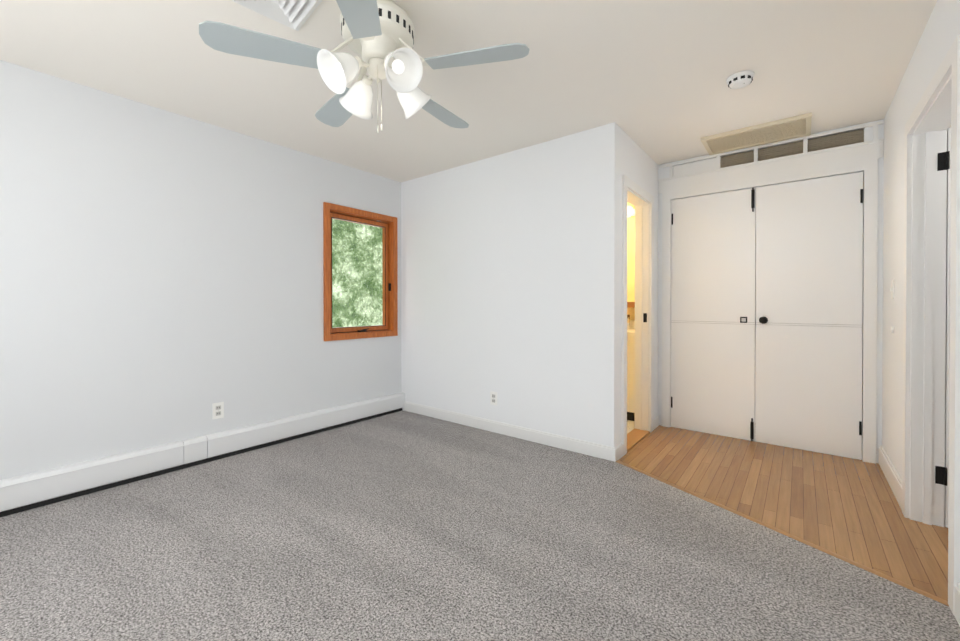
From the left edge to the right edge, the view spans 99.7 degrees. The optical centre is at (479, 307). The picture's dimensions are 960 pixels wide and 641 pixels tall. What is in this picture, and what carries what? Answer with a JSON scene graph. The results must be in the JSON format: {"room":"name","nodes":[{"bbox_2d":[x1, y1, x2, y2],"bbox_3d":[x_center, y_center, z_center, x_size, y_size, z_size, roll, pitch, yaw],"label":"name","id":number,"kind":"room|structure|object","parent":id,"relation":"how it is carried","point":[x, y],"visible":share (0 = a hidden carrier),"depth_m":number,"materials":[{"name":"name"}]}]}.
{"room":"empty bedroom","nodes":[
{"label":"empty bedroom","id":0,"kind":"room"},
{"bbox_2d":[0,60,400,479],"bbox_3d":[-1.537,-0.106,3.544,0.120,2.440,5.990,0,0,38],"label":"wall","id":1,"kind":"structure","parent":0,"point":[161,276],"depth_m":2.67,"materials":[{"name":"white paint"}]},
{"bbox_2d":[0,392,404,516],"bbox_3d":[-2.032,1.019,2.776,0.066,0.200,3.920,0,0,38],"label":"baseboard heater","id":2,"kind":"object","parent":1,"relation":"attached to","point":[21,493],"visible":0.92,"depth_m":2.69,"materials":[{"name":"white metal"}]},
{"bbox_2d":[212,402,223,418],"bbox_3d":[-1.918,0.758,2.965,0.007,0.116,0.072,0,0,38],"label":"outlet","id":3,"kind":"object","parent":1,"relation":"attached to","point":[217,410],"visible":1,"depth_m":2.96,"materials":[{"name":"white plastic"}]},
{"bbox_2d":[323,202,397,340],"bbox_3d":[-1.181,-0.318,3.976,0.140,1.242,0.832,0,0,38],"label":"window","id":4,"kind":"structure","parent":1,"relation":"in","point":[386,224],"depth_m":4.00,"materials":[{"name":"brown wood"}]},
{"bbox_2d":[0,0,950,181],"bbox_3d":[0.627,-1.365,1.823,5.640,0.100,5.990,0,0,38],"label":"ceiling","id":5,"kind":"structure","parent":0,"point":[649,77],"depth_m":2.23,"materials":[{"name":"white paint"}]},
{"bbox_2d":[232,0,321,30],"bbox_3d":[-0.866,-1.304,1.710,0.300,0.022,0.300,0,0,-45],"label":"ceiling vent","id":6,"kind":"object","parent":5,"relation":"in","point":[294,14],"visible":0.98,"depth_m":1.77,"materials":[{"name":"white metal"}]},
{"bbox_2d":[199,0,528,132],"bbox_3d":[-0.441,-1.030,1.813,1.260,0.570,1.248,0,0,38],"label":"ceiling fan","id":7,"kind":"object","parent":5,"relation":"hanging from","point":[378,36],"visible":1,"depth_m":1.68,"materials":[{"name":"white metal"}]},
{"bbox_2d":[726,70,754,88],"bbox_3d":[1.491,-1.294,2.318,0.136,0.048,0.136,0,0,38],"label":"smoke detector","id":8,"kind":"object","parent":5,"relation":"attached to","point":[740,79],"visible":0.98,"depth_m":2.29,"materials":[{"name":"white plastic"}]},
{"bbox_2d":[701,112,811,154],"bbox_3d":[2.108,-1.310,3.105,0.670,0.022,0.400,0,0,38],"label":"louver panel","id":9,"kind":"object","parent":5,"relation":"attached to","point":[798,126],"visible":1,"depth_m":3.07,"materials":[{"name":"beige metal"}]},
{"bbox_2d":[401,127,597,443],"bbox_3d":[0.051,-0.107,3.696,2.180,2.440,0.120,0,0,38],"label":"wall","id":10,"kind":"structure","parent":0,"point":[499,274],"depth_m":3.46,"materials":[{"name":"white paint"}]},
{"bbox_2d":[490,391,496,405],"bbox_3d":[0.121,0.804,3.565,0.072,0.116,0.007,0,0,38],"label":"outlet","id":11,"kind":"object","parent":10,"relation":"attached to","point":[493,398],"visible":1,"depth_m":3.56,"materials":[{"name":"white plastic"}]},
{"bbox_2d":[404,401,617,461],"bbox_3d":[0.062,1.058,3.608,2.316,0.112,0.016,0,0,38],"label":"baseboard","id":12,"kind":"structure","parent":10,"relation":"attached to","point":[558,441],"depth_m":3.37,"materials":[{"name":"white wood"}]},
{"bbox_2d":[598,122,657,447],"bbox_3d":[1.521,-0.107,3.699,0.120,2.440,1.950,0,0,38],"label":"wall","id":13,"kind":"structure","parent":0,"point":[621,152],"depth_m":2.95,"materials":[{"name":"white paint"}]},
{"bbox_2d":[621,175,653,455],"bbox_3d":[1.254,0.066,3.350,0.138,2.100,0.770,0,0,38],"label":"door frame","id":14,"kind":"structure","parent":13,"relation":"attached to","point":[639,198],"depth_m":3.56,"materials":[{"name":"white wood"}]},
{"bbox_2d":[627,420,633,433],"bbox_3d":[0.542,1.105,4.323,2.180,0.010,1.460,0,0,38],"label":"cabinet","id":15,"kind":"structure","parent":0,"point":[630,425],"depth_m":3.75,"materials":[{"name":"white wood"}]},
{"bbox_2d":[627,315,634,420],"bbox_3d":[1.352,0.589,4.267,0.835,1.018,0.524,0,0,38],"label":"bathroom vanity","id":16,"kind":"object","parent":15,"relation":"on","point":[630,368],"visible":0.17,"depth_m":3.90,"materials":[{"name":"white wood"}]},
{"bbox_2d":[627,202,634,319],"bbox_3d":[1.032,-0.114,4.934,2.180,2.440,0.120,0,0,38],"label":"wall","id":17,"kind":"structure","parent":0,"point":[631,260],"depth_m":4.38,"materials":[{"name":"yellow paint"}]},
{"bbox_2d":[627,206,634,216],"bbox_3d":[1.588,-1.015,4.310,0.420,0.120,0.158,0,0,38],"label":"light","id":18,"kind":"object","parent":17,"relation":"attached to","point":[630,211],"visible":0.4,"depth_m":4.25,"materials":[{"name":"white glass"}]},
{"bbox_2d":[627,302,634,307],"bbox_3d":[1.471,-0.009,4.408,0.822,0.095,0.159,0,0,38],"label":"shelf","id":19,"kind":"object","parent":17,"relation":"attached to","point":[630,304],"depth_m":4.22,"materials":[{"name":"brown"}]},
{"bbox_2d":[755,292,755,340],"bbox_3d":[2.724,-0.108,3.913,1.500,2.440,0.120,0,0,38],"label":"wall","id":20,"kind":"structure","parent":0,"point":[755,316],"depth_m":3.90,"materials":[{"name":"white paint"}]},
{"bbox_2d":[658,119,883,462],"bbox_3d":[2.289,-0.105,3.365,1.500,2.440,0.120,0,0,38],"label":"wall","id":21,"kind":"structure","parent":0,"point":[664,171],"depth_m":2.88,"materials":[{"name":"white paint"}]},
{"bbox_2d":[673,158,716,176],"bbox_3d":[1.909,-1.239,3.600,0.351,0.105,0.012,0,0,38],"label":"panel","id":22,"kind":"object","parent":21,"relation":"in","point":[708,164],"depth_m":3.59,"materials":[{"name":"white"}]},
{"bbox_2d":[671,188,755,440],"bbox_3d":[2.014,0.061,3.529,0.639,2.083,0.049,0,0,38],"label":"closet door","id":23,"kind":"structure","parent":21,"relation":"in","point":[713,263],"depth_m":3.50,"materials":[{"name":"white wood"}]},
{"bbox_2d":[721,151,753,167],"bbox_3d":[2.170,-1.237,3.414,0.239,0.109,0.021,0,0,38],"label":"air vent","id":24,"kind":"object","parent":21,"relation":"in","point":[746,157],"depth_m":3.41,"materials":[{"name":"white metal"}]},
{"bbox_2d":[658,120,883,463],"bbox_3d":[2.283,-0.097,3.357,1.492,2.425,0.140,0,0,38],"label":"trim","id":25,"kind":"structure","parent":21,"relation":"attached to","point":[850,158],"depth_m":3.09,"materials":[{"name":"white wood"}]},
{"bbox_2d":[758,141,802,160],"bbox_3d":[2.397,-1.236,3.234,0.289,0.109,0.021,0,0,38],"label":"air vent","id":26,"kind":"object","parent":21,"relation":"in","point":[797,147],"depth_m":3.23,"materials":[{"name":"white metal"}]},
{"bbox_2d":[755,172,862,459],"bbox_3d":[2.505,0.064,3.112,0.639,2.083,0.094,0,0,38],"label":"closet door","id":27,"kind":"structure","parent":21,"relation":"in","point":[809,295],"depth_m":3.10,"materials":[{"name":"white wood"}]},
{"bbox_2d":[808,129,863,151],"bbox_3d":[2.673,-1.235,3.015,0.361,0.109,0.021,0,0,38],"label":"air vent","id":28,"kind":"object","parent":21,"relation":"in","point":[841,139],"depth_m":3.02,"materials":[{"name":"white metal"}]},
{"bbox_2d":[882,0,959,479],"bbox_3d":[1.536,-0.091,1.110,0.120,2.440,5.990,0,0,38],"label":"wall","id":29,"kind":"structure","parent":0,"point":[941,32],"depth_m":2.41,"materials":[{"name":"white paint"}]},
{"bbox_2d":[879,445,901,509],"bbox_3d":[2.565,1.051,2.525,0.016,0.140,0.865,0,0,38],"label":"baseboard","id":30,"kind":"structure","parent":29,"relation":"attached to","point":[891,474],"depth_m":2.48,"materials":[{"name":"white wood"}]},
{"bbox_2d":[902,35,959,614],"bbox_3d":[2.054,0.075,1.779,0.138,2.100,0.940,0,0,38],"label":"door frame","id":31,"kind":"structure","parent":29,"relation":"attached to","point":[935,115],"depth_m":2.06,"materials":[{"name":"white wood"}]},
{"bbox_2d":[935,127,950,527],"bbox_3d":[2.638,0.107,1.795,0.822,2.012,0.096,0,0,38],"label":"door leaf","id":32,"kind":"structure","parent":29,"relation":"in","point":[942,473],"depth_m":2.04,"materials":[{"name":"white wood"}]},
{"bbox_2d":[954,582,959,625],"bbox_3d":[0.718,1.065,0.194,0.016,0.140,3.225,0,0,38],"label":"baseboard","id":33,"kind":"structure","parent":29,"relation":"attached to","point":[956,588],"depth_m":1.44,"materials":[{"name":"white wood"}]},
{"bbox_3d":[0.627,1.175,1.838,5.640,0.100,5.990,0,0,38],"label":"floor","id":34,"kind":"structure","parent":0,"visible":0},
{"bbox_2d":[0,411,959,640],"bbox_3d":[-0.569,1.118,1.617,3.800,0.016,3.920,0,0,38],"label":"floor carpet","id":35,"kind":"object","parent":34,"relation":"on","point":[403,526],"visible":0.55,"depth_m":1.78,"materials":[{"name":"grey carpet"}]},
{"bbox_2d":[616,460,948,605],"bbox_3d":[1.369,1.114,2.203,0.034,0.017,1.623,0,0,-29],"label":"trim","id":36,"kind":"structure","parent":34,"relation":"on","point":[908,586],"depth_m":1.90,"materials":[{"name":"brown wood"}]},
{"bbox_2d":[619,425,947,600],"bbox_3d":[2.201,1.118,2.070,3.220,0.010,3.430,0,0,38],"label":"wood floor","id":37,"kind":"structure","parent":34,"relation":"on","point":[849,508],"depth_m":2.40,"materials":[{"name":"brown wood"}]},
{"label":"outside","id":38,"kind":"structure","parent":0,"visible":0},
{"bbox_2d":[332,219,382,327],"bbox_3d":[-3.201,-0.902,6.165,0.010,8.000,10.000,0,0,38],"label":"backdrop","id":39,"kind":"structure","parent":38,"point":[376,236],"depth_m":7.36,"materials":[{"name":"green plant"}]}
]}

